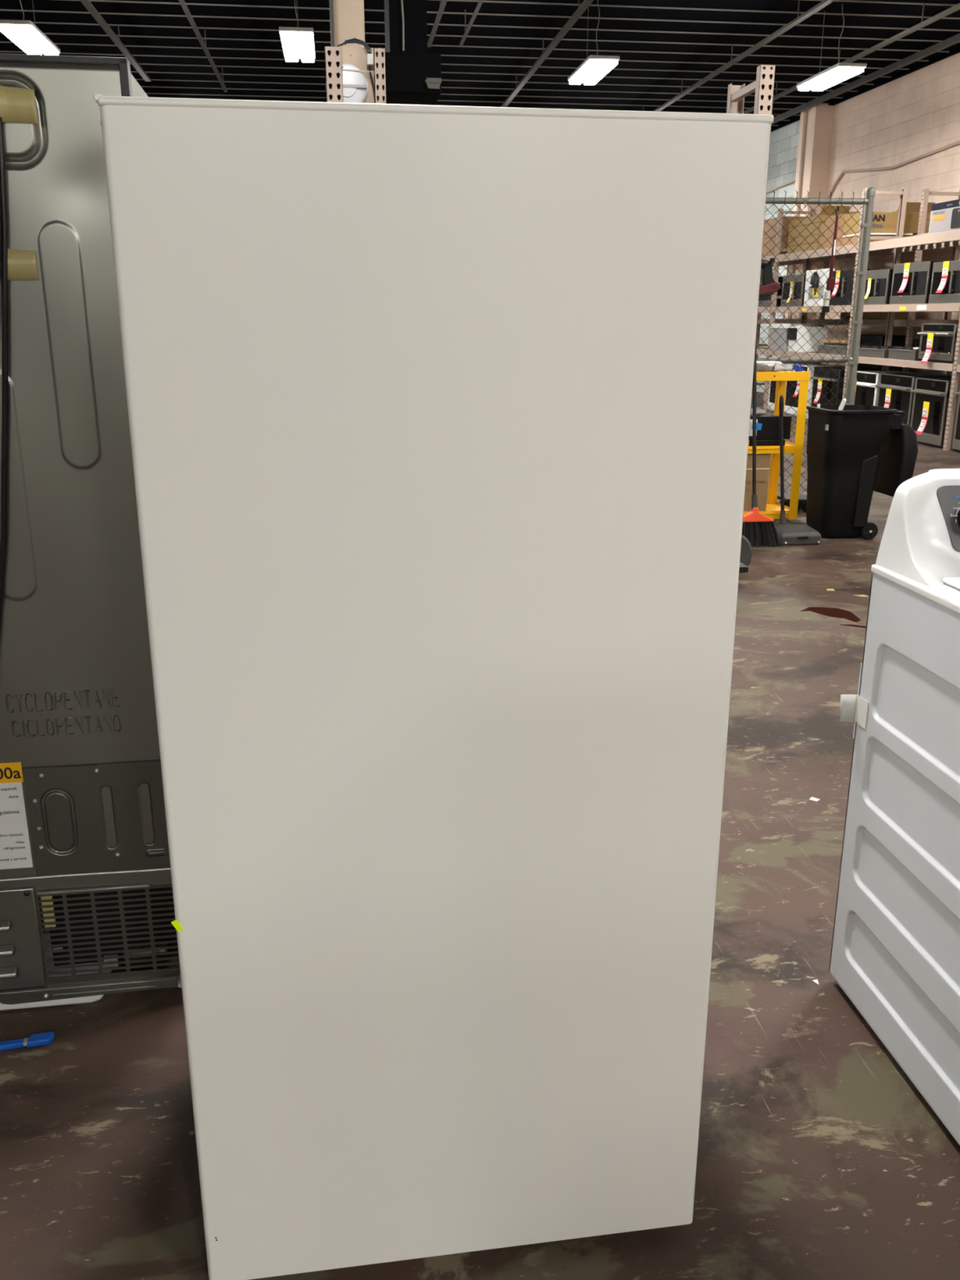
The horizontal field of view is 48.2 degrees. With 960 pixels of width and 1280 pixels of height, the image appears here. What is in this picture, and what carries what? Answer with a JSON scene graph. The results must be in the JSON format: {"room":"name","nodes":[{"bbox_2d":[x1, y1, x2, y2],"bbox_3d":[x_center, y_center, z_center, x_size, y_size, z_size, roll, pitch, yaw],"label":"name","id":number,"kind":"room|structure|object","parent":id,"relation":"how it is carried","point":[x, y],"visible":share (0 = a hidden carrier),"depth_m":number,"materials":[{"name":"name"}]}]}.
{"room":"appliance warehouse","nodes":[
{"label":"appliance warehouse","id":0,"kind":"room"},
{"bbox_2d":[0,391,959,1279],"bbox_3d":[-3.458,-0.265,6.302,22.700,0.200,41.000,-2,17,-7],"label":"floor","id":1,"kind":"structure","parent":0,"point":[819,1157],"depth_m":2.11,"materials":[{"name":"paint"}]},
{"bbox_2d":[0,1031,54,1050],"bbox_3d":[-0.989,0.848,2.246,0.183,0.015,0.028,-4,17,-14],"label":"pen","id":2,"kind":"object","parent":1,"relation":"on","point":[42,1038],"visible":1,"depth_m":2.25,"materials":[{"name":"plastic"}]},
{"bbox_2d":[0,53,182,1010],"bbox_3d":[-1.093,-0.197,2.444,0.850,1.902,0.808,-3,17,-8],"label":"refrigerator","id":3,"kind":"object","parent":1,"relation":"on","point":[86,883],"visible":0.84,"depth_m":2.12,"materials":[{"name":"metal"}]},
{"bbox_2d":[329,0,333,46],"bbox_3d":[-0.795,-2.795,5.910,0.016,4.870,0.130,-2,17,-7],"label":"trim","id":4,"kind":"structure","parent":1,"relation":"on","point":[331,1],"depth_m":5.70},
{"bbox_2d":[332,0,364,47],"bbox_3d":[-0.704,-2.842,5.893,0.163,4.970,0.200,-2,17,-7],"label":"column","id":5,"kind":"structure","parent":1,"relation":"on","point":[348,15],"depth_m":5.66,"materials":[{"name":"beige paint"}]},
{"bbox_2d":[93,93,773,1279],"bbox_3d":[-0.094,0.086,1.853,0.790,1.704,0.787,-3,17,-8],"label":"freezer","id":6,"kind":"object","parent":1,"relation":"on","point":[439,415],"visible":1,"depth_m":1.42,"materials":[{"name":"white metal"}]},
{"bbox_2d":[324,46,775,526],"bbox_3d":[0.364,-1.793,6.190,2.378,2.790,0.510,-2,17,-7],"label":"rack","id":7,"kind":"object","parent":1,"relation":"on","point":[335,56],"visible":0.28,"depth_m":5.53,"materials":[{"name":"metal"}]},
{"bbox_2d":[325,63,368,102],"bbox_3d":[-0.686,-2.855,5.530,0.216,0.216,0.042,-2,17,-7],"label":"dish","id":8,"kind":"object","parent":7,"relation":"attached to","point":[355,87],"visible":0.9,"depth_m":5.52,"materials":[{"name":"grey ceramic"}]},
{"bbox_2d":[337,38,372,53],"bbox_3d":[-0.642,-3.039,5.488,0.176,0.078,0.028,2,17,5],"label":"cable bundle","id":9,"kind":"object","parent":7,"relation":"on","point":[366,46],"visible":1,"depth_m":5.48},
{"bbox_2d":[366,53,374,98],"bbox_3d":[-0.560,-2.816,5.551,0.042,0.386,0.040,-2,17,-7],"label":"junction box","id":10,"kind":"object","parent":7,"relation":"attached to","point":[370,62],"visible":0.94,"depth_m":5.49,"materials":[{"name":"white plastic"}]},
{"bbox_2d":[738,534,752,573],"bbox_3d":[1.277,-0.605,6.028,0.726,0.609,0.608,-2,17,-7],"label":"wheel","id":11,"kind":"object","parent":1,"relation":"on","point":[746,553],"visible":0.09,"depth_m":6.30,"materials":[{"name":"grey rubber"}]},
{"bbox_2d":[742,335,781,546],"bbox_3d":[1.854,-1.285,6.989,0.291,1.349,0.168,-2,17,-7],"label":"broom","id":12,"kind":"object","parent":1,"relation":"on","point":[758,528],"visible":0.85,"depth_m":7.08,"materials":[{"name":"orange plastic"}]},
{"bbox_2d":[743,370,810,519],"bbox_3d":[1.974,-1.475,8.085,0.788,1.083,0.446,-2,17,-7],"label":"stand","id":13,"kind":"object","parent":1,"relation":"on","point":[772,511],"visible":0.41,"depth_m":7.96,"materials":[{"name":"yellow paint"}]},
{"bbox_2d":[743,453,769,511],"bbox_3d":[1.873,-1.209,8.133,0.510,0.440,0.362,-2,17,-7],"label":"cardboard box","id":14,"kind":"object","parent":13,"relation":"on","point":[762,460],"visible":0.33,"depth_m":7.98,"materials":[{"name":"brown cardboard"}]},
{"bbox_2d":[756,362,774,372],"bbox_3d":[2.063,-1.996,7.864,0.170,0.073,0.159,14,22,39],"label":"cloth bundle","id":15,"kind":"object","parent":13,"relation":"on","point":[761,367],"visible":0.49,"depth_m":7.82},
{"bbox_2d":[756,360,781,364],"bbox_3d":[1.997,-2.043,8.014,0.470,0.075,0.160,-2,17,-7],"label":"foam slab","id":16,"kind":"object","parent":13,"relation":"on","point":[773,362],"visible":0.2,"depth_m":7.95,"materials":[{"name":"white plastic"}]},
{"bbox_2d":[748,415,791,446],"bbox_3d":[1.978,-1.542,7.936,0.655,0.225,0.070,-2,17,-7],"label":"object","id":17,"kind":"object","parent":13,"relation":"on","point":[767,427],"visible":0.34,"depth_m":7.93,"materials":[{"name":"plastic"}]},
{"bbox_2d":[750,406,766,416],"bbox_3d":[2.003,-1.689,7.916,0.214,0.067,0.118,-2,17,-7],"label":"plastic bag","id":18,"kind":"object","parent":17,"relation":"on","point":[759,411],"visible":0.55,"depth_m":7.89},
{"bbox_2d":[743,501,796,519],"bbox_3d":[1.974,-0.992,8.234,0.772,0.063,0.440,-2,17,-7],"label":"shelf","id":19,"kind":"object","parent":13,"relation":"attached to","point":[772,511],"depth_m":8.07,"materials":[{"name":"yellow paint"}]},
{"bbox_2d":[747,440,795,453],"bbox_3d":[1.974,-1.459,8.093,0.772,0.055,0.440,-2,17,-7],"label":"shelf","id":20,"kind":"object","parent":13,"relation":"attached to","point":[789,447],"depth_m":7.91,"materials":[{"name":"metal"}]},
{"bbox_2d":[773,362,793,371],"bbox_3d":[2.216,-2.010,7.910,0.179,0.072,0.219,-2,17,-7],"label":"plastic bag","id":21,"kind":"object","parent":13,"relation":"on","point":[777,366],"visible":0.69,"depth_m":7.84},
{"bbox_2d":[756,370,810,381],"bbox_3d":[1.974,-1.963,7.938,0.788,0.063,0.444,-2,17,-7],"label":"tray","id":22,"kind":"object","parent":13,"relation":"on","point":[803,375],"depth_m":7.75,"materials":[{"name":"yellow paint"}]},
{"bbox_2d":[791,363,803,371],"bbox_3d":[2.326,-1.994,7.863,0.092,0.070,0.082,-2,17,-7],"label":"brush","id":23,"kind":"object","parent":13,"relation":"on","point":[796,368],"visible":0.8,"depth_m":7.85,"materials":[{"name":"blue plastic"}]},
{"bbox_2d":[777,494,806,512],"bbox_3d":[2.465,-1.066,8.404,0.220,0.114,0.220,-2,17,-7],"label":"floor dolly","id":24,"kind":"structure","parent":1,"relation":"on","point":[802,505],"depth_m":8.34,"materials":[{"name":"black plastic"}]},
{"bbox_2d":[767,363,821,413],"bbox_3d":[4.948,-4.006,17.013,0.665,0.760,0.540,-2,17,-7],"label":"wall oven","id":25,"kind":"object","parent":1,"relation":"on","point":[771,390],"visible":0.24,"depth_m":17.12,"materials":[{"name":"black metal"}]},
{"bbox_2d":[773,395,821,545],"bbox_3d":[2.112,-1.136,7.148,0.319,0.973,0.274,-2,17,-7],"label":"dustpan","id":26,"kind":"object","parent":1,"relation":"on","point":[790,532],"visible":0.91,"depth_m":7.17,"materials":[{"name":"black plastic"}]},
{"bbox_2d":[751,186,875,498],"bbox_3d":[2.156,-2.208,8.252,1.613,2.390,0.081,-2,17,-7],"label":"chain-link fence","id":27,"kind":"object","parent":1,"relation":"on","point":[851,360],"visible":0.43,"depth_m":8.17,"materials":[{"name":"metal"}]},
{"bbox_2d":[759,257,780,297],"bbox_3d":[2.106,-2.705,8.020,0.286,0.284,0.074,-2,17,-7],"label":"cordless drill","id":28,"kind":"object","parent":27,"relation":"hanging from","point":[768,286],"visible":0.73,"depth_m":8.01,"materials":[{"name":"black plastic"}]},
{"bbox_2d":[821,206,839,312],"bbox_3d":[2.642,-2.861,8.069,0.077,0.756,0.064,-2,17,-7],"label":"tool","id":29,"kind":"object","parent":27,"relation":"hanging from","point":[830,280],"visible":1,"depth_m":8.10,"materials":[{"name":"red metal"}]},
{"bbox_2d":[783,364,844,418],"bbox_3d":[5.027,-3.784,16.279,0.705,0.760,0.800,-2,17,-7],"label":"wall oven","id":30,"kind":"object","parent":1,"relation":"on","point":[792,390],"visible":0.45,"depth_m":16.25,"materials":[{"name":"white metal"}]},
{"bbox_2d":[809,796,819,801],"bbox_3d":[1.062,0.506,3.402,0.027,0.001,0.020,13,21,38],"label":"paper scrap","id":31,"kind":"object","parent":1,"relation":"on","point":[811,797],"visible":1,"depth_m":3.40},
{"bbox_2d":[800,607,861,622],"bbox_3d":[1.837,-0.139,5.535,0.312,0.001,0.188,16,23,42],"label":"puddle","id":32,"kind":"object","parent":1,"relation":"on","point":[828,611],"visible":1,"depth_m":5.54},
{"bbox_2d":[809,366,881,405],"bbox_3d":[5.156,-3.495,15.315,0.705,0.765,0.850,-2,17,-7],"label":"wall oven","id":33,"kind":"object","parent":1,"relation":"on","point":[820,374],"visible":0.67,"depth_m":15.16,"materials":[{"name":"black metal"}]},
{"bbox_2d":[839,624,866,627],"bbox_3d":[1.901,-0.064,5.287,0.244,0.001,0.037,9,19,26],"label":"puddle","id":34,"kind":"object","parent":1,"relation":"on","point":[854,625],"visible":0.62,"depth_m":5.31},
{"bbox_2d":[751,188,959,397],"bbox_3d":[6.059,-4.454,14.540,0.592,3.050,10.896,-2,17,-7],"label":"rack","id":35,"kind":"object","parent":1,"relation":"on","point":[911,322],"visible":0.12,"depth_m":14.50,"materials":[{"name":"metal"}]},
{"bbox_2d":[857,334,913,372],"bbox_3d":[5.898,-4.208,15.847,0.480,0.578,1.000,-2,17,-7],"label":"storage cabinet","id":36,"kind":"object","parent":35,"relation":"on","point":[876,340],"visible":0.36,"depth_m":15.42,"materials":[{"name":"black metal"}]},
{"bbox_2d":[893,202,935,233],"bbox_3d":[5.908,-6.017,15.548,0.564,0.454,1.734,-2,17,-7],"label":"cardboard box","id":37,"kind":"object","parent":35,"relation":"on","point":[910,206],"visible":0.19,"depth_m":14.74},
{"bbox_2d":[916,368,952,375],"bbox_3d":[6.143,-3.679,14.012,0.480,0.628,0.750,-2,17,-7],"label":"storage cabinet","id":38,"kind":"object","parent":35,"relation":"on","point":[918,370],"visible":0.02,"depth_m":13.96,"materials":[{"name":"grey metal"}]},
{"bbox_2d":[756,187,959,450],"bbox_3d":[5.245,-4.424,14.440,0.603,3.050,10.896,-2,17,-7],"label":"rack","id":39,"kind":"object","parent":1,"relation":"on","point":[897,244],"visible":0.43,"depth_m":14.01,"materials":[{"name":"metal"}]},
{"bbox_2d":[758,276,788,306],"bbox_3d":[4.760,-5.616,17.311,0.366,0.460,0.720,-2,17,-7],"label":"microwave oven","id":40,"kind":"object","parent":39,"relation":"on","point":[766,302],"visible":0.25,"depth_m":17.07,"materials":[{"name":"black plastic"}]},
{"bbox_2d":[761,216,808,257],"bbox_3d":[4.823,-6.487,17.331,0.442,0.575,1.202,-2,17,-7],"label":"cardboard box","id":41,"kind":"object","parent":39,"relation":"on","point":[770,245],"visible":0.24,"depth_m":16.98,"materials":[{"name":"cardboard"}]},
{"bbox_2d":[768,323,810,351],"bbox_3d":[4.848,-4.750,16.806,0.420,0.400,0.580,-2,17,-7],"label":"microwave oven","id":42,"kind":"object","parent":39,"relation":"on","point":[780,330],"visible":0.58,"depth_m":16.68,"materials":[{"name":"grey metal"}]},
{"bbox_2d":[780,273,805,306],"bbox_3d":[4.882,-5.301,16.270,0.402,0.460,0.750,-2,17,-7],"label":"microwave oven","id":43,"kind":"object","parent":39,"relation":"on","point":[790,279],"visible":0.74,"depth_m":16.16,"materials":[{"name":"black plastic"}]},
{"bbox_2d":[786,234,819,253],"bbox_3d":[5.012,-5.918,16.053,0.402,0.225,1.102,-2,17,-7],"label":"cardboard box","id":44,"kind":"object","parent":39,"relation":"on","point":[793,245],"visible":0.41,"depth_m":15.99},
{"bbox_2d":[787,205,851,239],"bbox_3d":[5.048,-6.196,15.931,0.464,0.374,1.184,-2,17,-7],"label":"cardboard box","id":45,"kind":"object","parent":44,"relation":"on","point":[793,233],"visible":0.61,"depth_m":15.66,"materials":[{"name":"cardboard"}]},
{"bbox_2d":[786,325,827,351],"bbox_3d":[4.946,-4.566,16.232,0.400,0.380,0.540,-2,17,-7],"label":"range hood","id":46,"kind":"object","parent":39,"relation":"on","point":[792,330],"visible":0.85,"depth_m":15.99,"materials":[{"name":"white metal"}]},
{"bbox_2d":[803,268,835,306],"bbox_3d":[4.820,-5.060,15.402,0.156,0.500,0.840,-2,17,-7],"label":"box","id":47,"kind":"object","parent":39,"relation":"on","point":[818,273],"depth_m":15.35,"materials":[{"name":"cardboard"}]},
{"bbox_2d":[817,222,825,248],"bbox_3d":[5.103,-5.779,15.354,0.402,0.365,0.272,-2,17,-7],"label":"cardboard box","id":48,"kind":"object","parent":39,"relation":"on","point":[822,225],"visible":0.23,"depth_m":15.37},
{"bbox_2d":[822,213,850,248],"bbox_3d":[5.143,-5.684,14.936,0.490,0.425,0.530,-2,17,-7],"label":"cardboard box","id":49,"kind":"object","parent":39,"relation":"on","point":[828,221],"visible":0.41,"depth_m":14.91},
{"bbox_2d":[817,342,874,355],"bbox_3d":[5.169,-4.088,15.053,0.516,0.148,0.906,-2,17,-7],"label":"cooktop","id":50,"kind":"object","parent":39,"relation":"on","point":[828,346],"visible":0.4,"depth_m":14.97,"materials":[{"name":"silver metal"}]},
{"bbox_2d":[818,338,848,343],"bbox_3d":[5.062,-4.243,15.223,0.160,0.040,0.850,-2,17,-7],"label":"plank","id":51,"kind":"object","parent":50,"relation":"on","point":[843,341],"visible":0.62,"depth_m":15.13,"materials":[{"name":"wood"}]},
{"bbox_2d":[817,344,860,355],"bbox_3d":[5.169,-4.075,15.057,0.516,0.120,0.906,-2,17,-7],"label":"tray","id":52,"kind":"object","parent":50,"relation":"on","point":[828,347],"depth_m":14.98,"materials":[{"name":"silver metal"}]},
{"bbox_2d":[828,269,879,305],"bbox_3d":[5.095,-4.822,14.684,0.402,0.460,0.690,-2,17,-7],"label":"microwave oven","id":53,"kind":"object","parent":39,"relation":"on","point":[841,273],"visible":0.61,"depth_m":14.59,"materials":[{"name":"black metal"}]},
{"bbox_2d":[841,235,913,245],"bbox_3d":[5.347,-5.372,14.436,0.730,0.112,0.570,-2,17,-7],"label":"cardboard box","id":54,"kind":"object","parent":39,"relation":"on","point":[854,240],"visible":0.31,"depth_m":14.31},
{"bbox_2d":[841,232,912,237],"bbox_3d":[5.329,-5.434,14.404,0.710,0.021,0.590,-2,17,-7],"label":"board","id":55,"kind":"object","parent":54,"relation":"on","point":[871,233],"visible":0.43,"depth_m":14.13,"materials":[{"name":"white plastic"}]},
{"bbox_2d":[842,212,926,235],"bbox_3d":[5.430,-5.582,14.400,0.900,0.260,0.538,-2,17,-7],"label":"cardboard box","id":56,"kind":"object","parent":55,"relation":"on","point":[882,222],"visible":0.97,"depth_m":14.17,"materials":[{"name":"brown"}]},
{"bbox_2d":[871,223,882,227],"bbox_3d":[5.235,-5.459,14.133,0.151,0.046,0.007,-2,17,-7],"label":"print","id":57,"kind":"object","parent":56,"relation":"attached to","point":[873,225],"depth_m":14.13,"materials":[{"name":"grey"}]},
{"bbox_2d":[871,214,884,221],"bbox_3d":[5.243,-5.554,14.106,0.172,0.082,0.011,-2,17,-7],"label":"print","id":58,"kind":"object","parent":56,"relation":"attached to","point":[875,217],"depth_m":14.10,"materials":[{"name":"black"}]},
{"bbox_2d":[863,268,893,305],"bbox_3d":[5.213,-4.540,13.811,0.402,0.425,0.740,-2,17,-7],"label":"microwave oven","id":59,"kind":"object","parent":39,"relation":"on","point":[878,282],"visible":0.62,"depth_m":13.65,"materials":[{"name":"black metal"}]},
{"bbox_2d":[858,345,902,358],"bbox_3d":[5.311,-3.763,13.996,0.516,0.138,0.836,-2,17,-7],"label":"cooktop","id":60,"kind":"object","parent":39,"relation":"on","point":[874,351],"visible":0.55,"depth_m":13.87,"materials":[{"name":"silver metal"}]},
{"bbox_2d":[858,347,888,358],"bbox_3d":[5.311,-3.750,14.000,0.516,0.110,0.836,-2,17,-7],"label":"tray","id":61,"kind":"object","parent":60,"relation":"on","point":[878,353],"depth_m":13.83,"materials":[{"name":"silver metal"}]},
{"bbox_2d":[888,346,919,360],"bbox_3d":[5.420,-3.524,13.188,0.516,0.148,0.656,-2,17,-7],"label":"cooktop","id":62,"kind":"object","parent":39,"relation":"on","point":[908,353],"visible":0.52,"depth_m":13.13,"materials":[{"name":"silver metal"}]},
{"bbox_2d":[888,261,942,304],"bbox_3d":[5.329,-4.304,12.945,0.402,0.475,0.850,-2,17,-7],"label":"microwave oven","id":63,"kind":"object","parent":39,"relation":"on","point":[911,282],"visible":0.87,"depth_m":12.85,"materials":[{"name":"black metal"}]},
{"bbox_2d":[916,323,958,364],"bbox_3d":[5.466,-3.427,12.412,0.605,0.448,0.740,-2,17,-7],"label":"wall oven","id":64,"kind":"object","parent":39,"relation":"on","point":[937,344],"visible":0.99,"depth_m":12.35,"materials":[{"name":"black metal"}]},
{"bbox_2d":[928,260,959,303],"bbox_3d":[5.439,-4.046,12.127,0.402,0.455,0.720,-2,17,-7],"label":"microwave oven","id":65,"kind":"object","parent":39,"relation":"on","point":[945,277],"visible":0.91,"depth_m":12.14,"materials":[{"name":"black metal"}]},
{"bbox_2d":[928,199,959,234],"bbox_3d":[5.392,-4.732,11.961,0.267,0.325,0.954,-2,17,-7],"label":"box","id":66,"kind":"object","parent":39,"relation":"on","point":[945,215],"visible":1,"depth_m":12.09,"materials":[{"name":"cardboard"}]},
{"bbox_2d":[950,207,959,228],"bbox_3d":[5.280,-4.662,11.840,0.003,0.210,0.270,-2,17,-7],"label":"picture","id":67,"kind":"object","parent":66,"relation":"attached to","point":[954,211],"depth_m":11.89,"materials":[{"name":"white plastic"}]},
{"bbox_2d":[853,594,869,596],"bbox_3d":[2.088,-0.241,5.872,0.071,0.001,0.044,-4,17,-12],"label":"paper scrap","id":68,"kind":"object","parent":1,"relation":"on","point":[862,595],"visible":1,"depth_m":5.88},
{"bbox_2d":[805,404,918,539],"bbox_3d":[2.599,-1.161,7.406,0.660,0.874,0.475,-2,17,-7],"label":"bin","id":69,"kind":"object","parent":1,"relation":"on","point":[855,451],"visible":1,"depth_m":7.24,"materials":[{"name":"black plastic"}]},
{"bbox_2d":[837,398,846,410],"bbox_3d":[2.506,-1.623,7.420,0.051,0.099,0.032,9,19,26],"label":"paper wad","id":70,"kind":"object","parent":69,"relation":"in","point":[843,401],"visible":0.82,"depth_m":7.41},
{"bbox_2d":[854,370,914,405],"bbox_3d":[5.301,-3.167,14.238,0.705,0.760,0.740,-2,17,-7],"label":"wall oven","id":71,"kind":"object","parent":1,"relation":"on","point":[866,393],"visible":0.3,"depth_m":14.07,"materials":[{"name":"white metal"}]},
{"bbox_2d":[828,468,959,1146],"bbox_3d":[1.174,0.311,2.018,0.732,1.176,0.710,-2,17,-7],"label":"washing machine","id":72,"kind":"object","parent":1,"relation":"on","point":[895,955],"visible":1,"depth_m":2.10,"materials":[{"name":"white metal"}]},
{"bbox_2d":[874,373,951,425],"bbox_3d":[5.408,-2.929,13.439,0.705,0.768,0.860,-2,17,-7],"label":"wall oven","id":73,"kind":"object","parent":1,"relation":"on","point":[894,389],"visible":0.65,"depth_m":13.27,"materials":[{"name":"black metal"}]},
{"bbox_2d":[910,377,959,448],"bbox_3d":[5.513,-2.688,12.652,0.708,0.762,0.720,-2,17,-7],"label":"wall oven","id":74,"kind":"object","parent":1,"relation":"on","point":[931,394],"visible":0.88,"depth_m":12.54,"materials":[{"name":"black metal"}]},
{"bbox_2d":[951,385,959,452],"bbox_3d":[5.659,-2.426,11.719,0.665,0.800,0.760,-2,17,-7],"label":"wall oven","id":75,"kind":"object","parent":1,"relation":"on","point":[956,438],"visible":1,"depth_m":12.02,"materials":[{"name":"grey metal"}]},
{"bbox_2d":[0,0,959,128],"bbox_3d":[-3.458,-5.166,4.820,22.700,0.300,41.000,-2,17,-7],"label":"ceiling","id":76,"kind":"structure","parent":0,"point":[868,8],"depth_m":13.87,"materials":[{"name":"metal"}]},
{"bbox_2d":[0,0,60,55],"bbox_3d":[-4.495,-6.338,10.594,0.330,0.800,1.160,-2,17,-7],"label":"ceiling lamp","id":77,"kind":"object","parent":76,"relation":"hanging from","point":[25,34],"visible":0.91,"depth_m":10.51,"materials":[{"name":"white"}]},
{"bbox_2d":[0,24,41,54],"bbox_3d":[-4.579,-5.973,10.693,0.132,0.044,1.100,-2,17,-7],"label":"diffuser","id":78,"kind":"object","parent":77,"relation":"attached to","point":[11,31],"depth_m":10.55,"materials":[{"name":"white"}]},
{"bbox_2d":[16,25,58,55],"bbox_3d":[-4.410,-5.979,10.713,0.132,0.044,1.100,-2,17,-7],"label":"diffuser","id":79,"kind":"object","parent":77,"relation":"attached to","point":[40,42],"depth_m":10.63,"materials":[{"name":"white"}]},
{"bbox_2d":[80,0,151,81],"bbox_3d":[-2.748,-3.652,0.738,0.075,0.245,30.200,-2,17,-7],"label":"beam","id":80,"kind":"structure","parent":76,"relation":"attached to","point":[87,4],"depth_m":12.79,"materials":[{"name":"metal"}]},
{"bbox_2d":[178,0,227,92],"bbox_3d":[-1.751,-3.729,1.060,0.045,0.285,30.600,-2,17,-7],"label":"beam","id":81,"kind":"structure","parent":76,"relation":"attached to","point":[182,2],"depth_m":12.96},
{"bbox_2d":[279,0,315,62],"bbox_3d":[-1.857,-6.415,10.851,0.330,0.800,1.160,-2,17,-7],"label":"ceiling lamp","id":82,"kind":"object","parent":76,"relation":"hanging from","point":[297,42],"visible":1,"depth_m":10.73,"materials":[{"name":"white"}]},
{"bbox_2d":[280,31,297,62],"bbox_3d":[-1.942,-6.050,10.950,0.132,0.044,1.100,-2,17,-7],"label":"diffuser","id":83,"kind":"object","parent":82,"relation":"attached to","point":[289,40],"depth_m":10.81,"materials":[{"name":"white"}]},
{"bbox_2d":[298,32,314,62],"bbox_3d":[-1.773,-6.057,10.970,0.132,0.044,1.100,-2,17,-7],"label":"diffuser","id":84,"kind":"object","parent":82,"relation":"attached to","point":[306,40],"depth_m":10.86,"materials":[{"name":"white"}]},
{"bbox_2d":[384,0,441,105],"bbox_3d":[-0.425,-4.325,6.271,0.328,2.130,0.600,-2,17,-7],"label":"heater","id":85,"kind":"object","parent":76,"relation":"hanging from","point":[413,75],"visible":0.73,"depth_m":6.28,"materials":[{"name":"black metal"}]},
{"bbox_2d":[426,0,447,47],"bbox_3d":[1.134,-3.384,-0.081,0.045,0.285,27.500,-2,17,-7],"label":"trim","id":86,"kind":"structure","parent":76,"relation":"attached to","point":[442,4],"depth_m":11.91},
{"bbox_2d":[459,0,484,46],"bbox_3d":[0.369,-5.967,8.462,0.030,0.285,9.400,-2,17,-7],"label":"beam","id":87,"kind":"structure","parent":76,"relation":"attached to","point":[480,2],"depth_m":12.08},
{"bbox_2d":[0,0,959,125],"bbox_3d":[-3.328,-5.056,4.984,21.790,0.017,38.400,-2,17,-7],"label":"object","id":88,"kind":"structure","parent":76,"relation":"attached to","point":[108,1],"depth_m":14.10,"materials":[{"name":"metal"}]},
{"bbox_2d":[500,0,593,106],"bbox_3d":[2.355,-4.105,2.235,0.075,0.245,32.000,-2,17,-7],"label":"beam","id":89,"kind":"structure","parent":76,"relation":"attached to","point":[584,5],"depth_m":13.29,"materials":[{"name":"metal"}]},
{"bbox_2d":[567,0,619,84],"bbox_3d":[1.268,-6.756,11.979,0.330,0.800,1.160,-2,17,-7],"label":"ceiling lamp","id":90,"kind":"object","parent":76,"relation":"hanging from","point":[594,68],"visible":0.98,"depth_m":11.88,"materials":[{"name":"white"}]},
{"bbox_2d":[569,59,602,84],"bbox_3d":[1.184,-6.391,12.078,0.132,0.044,1.100,-2,17,-7],"label":"diffuser","id":91,"kind":"object","parent":90,"relation":"attached to","point":[588,68],"depth_m":12.00,"materials":[{"name":"white"}]},
{"bbox_2d":[583,60,617,84],"bbox_3d":[1.352,-6.398,12.098,0.132,0.044,1.100,-2,17,-7],"label":"diffuser","id":92,"kind":"object","parent":90,"relation":"attached to","point":[606,66],"depth_m":11.98,"materials":[{"name":"white"}]},
{"bbox_2d":[642,0,835,111],"bbox_3d":[4.653,-4.628,3.966,0.075,0.245,35.000,-2,17,-7],"label":"beam","id":93,"kind":"structure","parent":76,"relation":"attached to","point":[824,3],"depth_m":13.37,"materials":[{"name":"metal"}]},
{"bbox_2d":[795,4,866,91],"bbox_3d":[4.055,-6.860,12.322,0.330,0.800,1.160,-2,17,-7],"label":"ceiling lamp","id":94,"kind":"object","parent":76,"relation":"hanging from","point":[838,73],"visible":1,"depth_m":12.24,"materials":[{"name":"white"}]},
{"bbox_2d":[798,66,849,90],"bbox_3d":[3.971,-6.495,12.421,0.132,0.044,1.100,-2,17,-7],"label":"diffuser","id":95,"kind":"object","parent":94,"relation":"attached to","point":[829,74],"depth_m":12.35,"materials":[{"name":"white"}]},
{"bbox_2d":[811,67,863,91],"bbox_3d":[4.139,-6.502,12.441,0.132,0.044,1.100,-2,17,-7],"label":"diffuser","id":96,"kind":"object","parent":94,"relation":"attached to","point":[852,72],"depth_m":12.33,"materials":[{"name":"white"}]},
{"bbox_2d":[742,2,959,114],"bbox_3d":[6.184,-4.540,3.672,0.075,0.245,34.000,-2,17,-7],"label":"beam","id":97,"kind":"structure","parent":76,"relation":"attached to","point":[956,7],"depth_m":12.85,"materials":[{"name":"metal"}]},
{"bbox_2d":[771,33,959,124],"bbox_3d":[6.996,-5.354,6.168,0.060,0.080,39.000,-2,17,-7],"label":"beam","id":98,"kind":"structure","parent":76,"relation":"attached to","point":[955,39],"depth_m":15.53,"materials":[{"name":"metal"}]},
{"bbox_2d":[756,52,959,392],"bbox_3d":[7.651,-3.163,6.918,0.300,4.990,41.000,-2,17,-7],"label":"wall","id":99,"kind":"structure","parent":0,"point":[916,113],"depth_m":16.20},
{"bbox_2d":[766,178,795,193],"bbox_3d":[5.584,-8.626,20.578,0.044,0.224,3.402,-2,17,-7],"label":"conduit","id":100,"kind":"object","parent":99,"relation":"attached to","point":[793,180],"visible":0.31,"depth_m":20.05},
{"bbox_2d":[784,111,808,357],"bbox_3d":[5.550,-6.700,18.944,0.065,4.800,0.065,4,17,15],"label":"conduit","id":101,"kind":"object","parent":99,"relation":"attached to","point":[806,113],"visible":0.35,"depth_m":18.47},
{"bbox_2d":[781,102,834,357],"bbox_3d":[5.880,-6.796,18.933,0.610,4.990,0.650,-2,17,-7],"label":"column","id":102,"kind":"structure","parent":99,"relation":"attached to","point":[820,117],"depth_m":18.24,"materials":[{"name":"paint"}]},
{"bbox_2d":[770,46,959,132],"bbox_3d":[7.455,-5.482,6.191,0.105,0.170,39.000,-2,17,-7],"label":"trim","id":103,"kind":"structure","parent":99,"relation":"attached to","point":[956,51],"depth_m":16.09,"materials":[{"name":"metal"}]},
{"bbox_2d":[824,140,959,204],"bbox_3d":[6.304,-6.778,15.289,0.044,0.499,6.315,-2,17,-7],"label":"conduit","id":104,"kind":"object","parent":99,"relation":"attached to","point":[956,143],"visible":0.9,"depth_m":16.10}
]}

